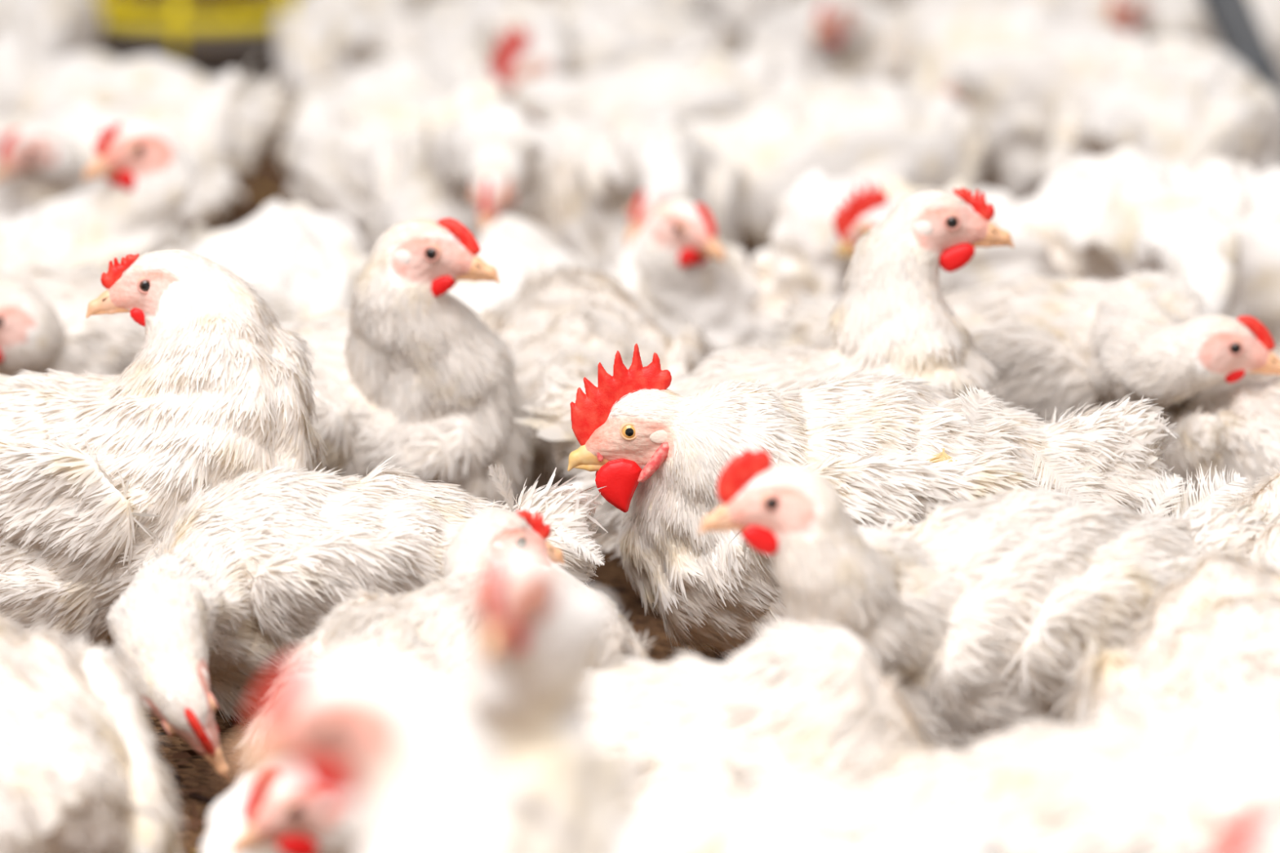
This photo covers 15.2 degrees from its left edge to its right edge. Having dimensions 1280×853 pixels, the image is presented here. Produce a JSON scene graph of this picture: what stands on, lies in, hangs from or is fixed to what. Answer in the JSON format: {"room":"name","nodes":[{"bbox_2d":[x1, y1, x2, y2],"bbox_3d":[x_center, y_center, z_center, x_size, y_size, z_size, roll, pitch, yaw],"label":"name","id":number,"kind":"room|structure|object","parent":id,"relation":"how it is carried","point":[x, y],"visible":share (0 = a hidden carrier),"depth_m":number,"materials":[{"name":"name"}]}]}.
{"room":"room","nodes":[
{"label":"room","id":0,"kind":"room"},
{"bbox_2d":[96,4,1173,852],"bbox_3d":[0.000,-0.450,7.051,14.000,0.001,18.000,0,11,0],"label":"floor","id":1,"kind":"structure","parent":0,"point":[197,774],"depth_m":4.02,"materials":[{"name":"brown soil"}]},
{"bbox_2d":[0,27,57,119],"bbox_3d":[-0.870,-0.358,5.977,0.262,0.246,0.454,7,13,29],"label":"hen","id":2,"kind":"object","parent":1,"relation":"on","point":[21,65],"visible":0.14,"depth_m":5.99,"materials":[{"name":"white"}]},
{"bbox_2d":[0,0,103,59],"bbox_3d":[-0.908,-0.556,6.954,0.240,0.246,0.484,2,12,10],"label":"hen","id":3,"kind":"object","parent":1,"relation":"on","point":[55,28],"visible":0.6,"depth_m":6.84,"materials":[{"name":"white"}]},
{"bbox_2d":[0,613,186,852],"bbox_3d":[-0.437,0.229,3.167,0.269,0.211,0.420,-3,12,-17],"label":"hen","id":4,"kind":"object","parent":1,"relation":"on","point":[81,770],"visible":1,"depth_m":3.08,"materials":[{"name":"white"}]},
{"bbox_2d":[0,120,209,275],"bbox_3d":[-0.568,-0.195,5.046,0.261,0.297,0.422,2,12,8],"label":"hen","id":5,"kind":"object","parent":1,"relation":"on","point":[144,168],"visible":0.31,"depth_m":4.87,"materials":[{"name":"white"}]},
{"bbox_2d":[0,50,275,235],"bbox_3d":[-0.620,-0.292,5.551,0.365,0.286,0.262,-5,12,-22],"label":"hen","id":6,"kind":"object","parent":1,"relation":"on","point":[44,159],"visible":0.39,"depth_m":5.48,"materials":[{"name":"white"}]},
{"bbox_2d":[0,254,300,376],"bbox_3d":[-0.512,-0.056,4.517,0.414,0.233,0.275,-7,14,-32],"label":"hen","id":7,"kind":"object","parent":1,"relation":"on","point":[44,324],"visible":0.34,"depth_m":4.39,"materials":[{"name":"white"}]},
{"bbox_2d":[23,51,297,178],"bbox_3d":[-0.594,-0.350,5.975,0.354,0.230,0.227,2,12,10],"label":"hen","id":8,"kind":"object","parent":1,"relation":"on","point":[109,82],"visible":0.27,"depth_m":5.92,"materials":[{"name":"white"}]},
{"bbox_2d":[0,248,330,656],"bbox_3d":[-0.478,0.025,3.865,0.469,0.335,0.290,4,12,21],"label":"hen","id":9,"kind":"object","parent":1,"relation":"on","point":[95,469],"visible":0.8,"depth_m":3.75,"materials":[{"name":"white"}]},
{"bbox_2d":[96,0,297,82],"bbox_3d":[-0.660,-0.778,7.260,0.395,0.559,0.395,0,11,0],"label":"pet feeder","id":10,"kind":"object","parent":1,"relation":"on","point":[212,46],"visible":0.52,"depth_m":7.16,"materials":[{"name":"yellow plastic"}]},
{"bbox_2d":[174,198,368,322],"bbox_3d":[-0.368,-0.105,4.783,0.227,0.224,0.493,1,11,4],"label":"hen","id":11,"kind":"object","parent":1,"relation":"on","point":[317,258],"visible":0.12,"depth_m":4.71,"materials":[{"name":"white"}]},
{"bbox_2d":[200,768,364,852],"bbox_3d":[-0.158,0.265,3.030,0.193,0.196,0.374,8,14,35],"label":"hen","id":12,"kind":"object","parent":1,"relation":"on","point":[275,812],"visible":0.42,"depth_m":2.85,"materials":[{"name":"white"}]},
{"bbox_2d":[272,0,431,115],"bbox_3d":[-0.391,-0.507,6.722,0.247,0.243,0.488,-1,12,-5],"label":"hen","id":13,"kind":"object","parent":1,"relation":"on","point":[323,40],"visible":0.38,"depth_m":6.60,"materials":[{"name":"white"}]},
{"bbox_2d":[105,454,608,780],"bbox_3d":[-0.247,0.133,3.645,0.474,0.211,0.304,-10,15,-41],"label":"hen","id":14,"kind":"object","parent":1,"relation":"on","point":[247,570],"visible":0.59,"depth_m":3.58,"materials":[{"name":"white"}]},
{"bbox_2d":[229,656,545,852],"bbox_3d":[-0.004,0.333,2.110,0.414,0.429,0.248,0,11,-1],"label":"hen","id":15,"kind":"object","parent":1,"relation":"on","point":[383,731],"visible":1,"depth_m":2.14,"materials":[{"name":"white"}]},
{"bbox_2d":[279,38,508,181],"bbox_3d":[-0.297,-0.356,5.987,0.239,0.239,0.446,6,13,27],"label":"hen","id":16,"kind":"object","parent":1,"relation":"on","point":[441,71],"visible":0.12,"depth_m":5.94,"materials":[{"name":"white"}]},
{"bbox_2d":[276,217,537,509],"bbox_3d":[-0.279,-0.042,4.204,0.438,0.330,0.277,8,14,34],"label":"hen","id":17,"kind":"object","parent":1,"relation":"on","point":[411,372],"visible":0.52,"depth_m":4.06,"materials":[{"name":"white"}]},
{"bbox_2d":[401,0,427,17],"bbox_3d":[-0.348,-0.655,7.455,0.244,0.241,0.485,-2,12,-10],"label":"hen","id":18,"kind":"object","parent":1,"relation":"on","point":[413,7],"visible":0.04,"depth_m":7.26,"materials":[{"name":"white"}]},
{"bbox_2d":[230,508,658,782],"bbox_3d":[-0.139,0.183,3.377,0.242,0.218,0.369,10,15,40],"label":"hen","id":19,"kind":"object","parent":1,"relation":"on","point":[428,628],"visible":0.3,"depth_m":3.35,"materials":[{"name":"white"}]},
{"bbox_2d":[286,88,608,256],"bbox_3d":[-0.211,-0.260,5.679,0.420,0.276,0.255,3,12,15],"label":"hen","id":20,"kind":"object","parent":1,"relation":"on","point":[331,159],"visible":0.17,"depth_m":5.62,"materials":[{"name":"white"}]},
{"bbox_2d":[408,0,513,50],"bbox_3d":[-0.207,-0.500,6.652,0.242,0.255,0.490,-2,12,-10],"label":"hen","id":21,"kind":"object","parent":1,"relation":"on","point":[451,22],"visible":0.05,"depth_m":6.59,"materials":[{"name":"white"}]},
{"bbox_2d":[366,78,595,248],"bbox_3d":[-0.189,-0.256,5.351,0.268,0.293,0.694,2,12,8],"label":"hen","id":22,"kind":"object","parent":1,"relation":"on","point":[477,158],"visible":0.56,"depth_m":5.24,"materials":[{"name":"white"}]},
{"bbox_2d":[446,214,604,317],"bbox_3d":[-0.127,-0.101,4.856,0.216,0.212,0.452,1,12,6],"label":"hen","id":23,"kind":"object","parent":1,"relation":"on","point":[510,243],"visible":0.14,"depth_m":4.78,"materials":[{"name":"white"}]},
{"bbox_2d":[468,0,739,122],"bbox_3d":[-0.079,-0.450,6.370,0.257,0.271,0.514,11,16,43],"label":"hen","id":24,"kind":"object","parent":1,"relation":"on","point":[520,40],"visible":0.39,"depth_m":6.25,"materials":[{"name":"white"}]},
{"bbox_2d":[548,0,706,21],"bbox_3d":[-0.027,-0.556,6.953,0.235,0.246,0.485,3,12,16],"label":"hen","id":25,"kind":"object","parent":1,"relation":"on","point":[676,10],"visible":0.06,"depth_m":6.87,"materials":[{"name":"white"}]},
{"bbox_2d":[556,113,746,271],"bbox_3d":[-0.009,-0.226,5.311,0.221,0.253,0.646,2,12,10],"label":"hen","id":26,"kind":"object","parent":1,"relation":"on","point":[617,181],"visible":0.62,"depth_m":5.25,"materials":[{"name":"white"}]},
{"bbox_2d":[146,75,1171,852],"bbox_3d":[-0.003,-0.056,5.042,2.612,0.025,5.358,0,11,0],"label":"litter","id":27,"kind":"object","parent":1,"relation":"on","point":[195,823],"visible":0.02,"depth_m":3.60,"materials":[{"name":"brown"}]},
{"bbox_2d":[477,259,716,502],"bbox_3d":[-0.062,-0.014,4.452,0.280,0.260,0.576,-1,12,-6],"label":"hen","id":28,"kind":"object","parent":27,"relation":"on","point":[562,321],"visible":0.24,"depth_m":4.35,"materials":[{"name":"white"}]},
{"bbox_2d":[502,38,826,134],"bbox_3d":[0.028,-0.360,5.998,0.431,0.242,0.249,0,11,-2],"label":"hen","id":29,"kind":"object","parent":1,"relation":"on","point":[710,84],"visible":0.3,"depth_m":5.93,"materials":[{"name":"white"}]},
{"bbox_2d":[583,199,791,352],"bbox_3d":[0.040,-0.132,4.857,0.239,0.248,0.429,0,11,1],"label":"hen","id":30,"kind":"object","parent":1,"relation":"on","point":[679,267],"visible":0.43,"depth_m":4.70,"materials":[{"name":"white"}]},
{"bbox_2d":[438,616,942,817],"bbox_3d":[0.024,0.222,3.201,0.357,0.211,0.301,0,11,-2],"label":"hen","id":31,"kind":"object","parent":1,"relation":"on","point":[801,702],"visible":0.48,"depth_m":3.12,"materials":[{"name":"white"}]},
{"bbox_2d":[443,546,1012,852],"bbox_3d":[0.052,0.236,2.639,0.383,0.407,0.215,-6,13,-25],"label":"hen","id":32,"kind":"object","parent":1,"relation":"on","point":[524,673],"visible":0.94,"depth_m":2.54,"materials":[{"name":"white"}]},
{"bbox_2d":[706,0,792,57],"bbox_3d":[0.192,-0.646,7.402,0.243,0.245,0.486,-3,12,-12],"label":"hen","id":33,"kind":"object","parent":1,"relation":"on","point":[735,17],"visible":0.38,"depth_m":7.25,"materials":[{"name":"white"}]},
{"bbox_2d":[513,187,1014,564],"bbox_3d":[0.103,-0.023,4.049,0.424,0.355,0.265,1,11,4],"label":"hen","id":34,"kind":"object","parent":1,"relation":"on","point":[893,315],"visible":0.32,"depth_m":4.02,"materials":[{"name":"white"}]},
{"bbox_2d":[746,0,904,84],"bbox_3d":[0.271,-0.486,6.603,0.252,0.248,0.469,7,13,30],"label":"hen","id":35,"kind":"object","parent":1,"relation":"on","point":[856,40],"visible":0.48,"depth_m":6.46,"materials":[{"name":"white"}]},
{"bbox_2d":[680,71,986,266],"bbox_3d":[0.198,-0.278,5.559,0.423,0.255,0.269,-4,12,-20],"label":"hen","id":36,"kind":"object","parent":1,"relation":"on","point":[874,130],"visible":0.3,"depth_m":5.50,"materials":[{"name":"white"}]},
{"bbox_2d":[567,343,1179,661],"bbox_3d":[0.186,0.064,3.797,0.491,0.286,0.322,0,11,-1],"label":"rooster","id":37,"kind":"object","parent":1,"relation":"on","point":[891,446],"visible":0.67,"depth_m":3.71,"materials":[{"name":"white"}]},
{"bbox_2d":[872,0,911,11],"bbox_3d":[0.391,-0.686,7.603,0.239,0.243,0.485,1,11,3],"label":"hen","id":38,"kind":"object","parent":1,"relation":"on","point":[891,5],"visible":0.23,"depth_m":7.41,"materials":[{"name":"white"}]},
{"bbox_2d":[750,168,1076,306],"bbox_3d":[0.279,-0.145,4.864,0.256,0.270,0.397,10,15,40],"label":"hen","id":39,"kind":"object","parent":1,"relation":"on","point":[823,216],"visible":0.46,"depth_m":4.77,"materials":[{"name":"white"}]},
{"bbox_2d":[888,0,1061,82],"bbox_3d":[0.463,-0.479,6.538,0.248,0.260,0.450,-2,12,-10],"label":"hen","id":40,"kind":"object","parent":1,"relation":"on","point":[915,13],"visible":0.09,"depth_m":6.52,"materials":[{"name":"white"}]},
{"bbox_2d":[698,448,1279,751],"bbox_3d":[0.256,0.128,3.447,0.546,0.299,0.271,-6,13,-27],"label":"hen","id":41,"kind":"object","parent":1,"relation":"on","point":[969,602],"visible":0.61,"depth_m":3.34,"materials":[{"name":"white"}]},
{"bbox_2d":[732,675,1279,852],"bbox_3d":[0.242,0.271,2.943,0.455,0.219,0.302,-2,12,-12],"label":"hen","id":42,"kind":"object","parent":1,"relation":"on","point":[1145,778],"visible":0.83,"depth_m":2.88,"materials":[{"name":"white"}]},
{"bbox_2d":[759,266,1279,458],"bbox_3d":[0.380,-0.023,4.312,0.549,0.251,0.309,9,15,38],"label":"hen","id":43,"kind":"object","parent":1,"relation":"on","point":[1064,343],"visible":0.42,"depth_m":4.20,"materials":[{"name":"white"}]},
{"bbox_2d":[904,0,1233,202],"bbox_3d":[0.528,-0.380,5.950,0.410,0.299,0.242,2,12,12],"label":"hen","id":44,"kind":"object","parent":1,"relation":"on","point":[1009,64],"visible":0.53,"depth_m":5.87,"materials":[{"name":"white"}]},
{"bbox_2d":[1053,0,1222,48],"bbox_3d":[0.706,-0.520,6.765,0.244,0.250,0.449,10,15,41],"label":"hen","id":45,"kind":"object","parent":1,"relation":"on","point":[1153,18],"visible":0.27,"depth_m":6.62,"materials":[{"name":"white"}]},
{"bbox_2d":[1034,145,1279,346],"bbox_3d":[0.565,-0.140,4.846,0.461,0.268,0.396,-9,14,-36],"label":"hen","id":46,"kind":"object","parent":1,"relation":"on","point":[1119,213],"visible":0.44,"depth_m":4.77,"materials":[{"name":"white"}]},
{"bbox_2d":[1038,45,1279,182],"bbox_3d":[0.633,-0.317,5.732,0.260,0.262,0.469,5,13,24],"label":"hen","id":47,"kind":"object","parent":1,"relation":"on","point":[1196,107],"visible":0.39,"depth_m":5.65,"materials":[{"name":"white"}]},
{"bbox_2d":[1040,544,1279,728],"bbox_3d":[0.440,0.243,3.170,0.307,0.275,0.453,-4,12,-21],"label":"hen","id":48,"kind":"object","parent":1,"relation":"on","point":[1216,628],"visible":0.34,"depth_m":3.18,"materials":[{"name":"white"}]},
{"bbox_2d":[1157,344,1279,518],"bbox_3d":[0.599,0.053,4.096,0.270,0.234,0.433,-6,13,-27],"label":"hen","id":49,"kind":"object","parent":1,"relation":"on","point":[1236,425],"visible":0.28,"depth_m":4.07,"materials":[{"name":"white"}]},
{"bbox_2d":[1200,0,1279,97],"bbox_3d":[0.809,-0.477,6.292,0.236,0.355,0.104,5,13,24],"label":"pipe","id":50,"kind":"object","parent":1,"relation":"on","point":[1236,26],"visible":0.49,"depth_m":6.29,"materials":[{"name":"grey metal"}]},
{"bbox_2d":[1213,816,1279,852],"bbox_3d":[0.436,0.340,2.274,0.410,0.349,0.246,0,11,-2],"label":"hen","id":51,"kind":"object","parent":1,"relation":"on","point":[1258,834],"visible":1,"depth_m":2.19,"materials":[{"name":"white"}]},
{"bbox_2d":[1222,462,1279,573],"bbox_3d":[0.531,0.148,3.547,0.277,0.220,0.492,-1,12,-7],"label":"hen","id":52,"kind":"object","parent":1,"relation":"on","point":[1268,491],"visible":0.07,"depth_m":3.58,"materials":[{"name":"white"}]},
{"bbox_2d":[1249,0,1279,66],"bbox_3d":[0.882,-0.559,7.001,0.242,0.233,0.489,-4,12,-17],"label":"hen","id":53,"kind":"object","parent":1,"relation":"on","point":[1267,12],"visible":0.03,"depth_m":6.86,"materials":[{"name":"white"}]}
]}

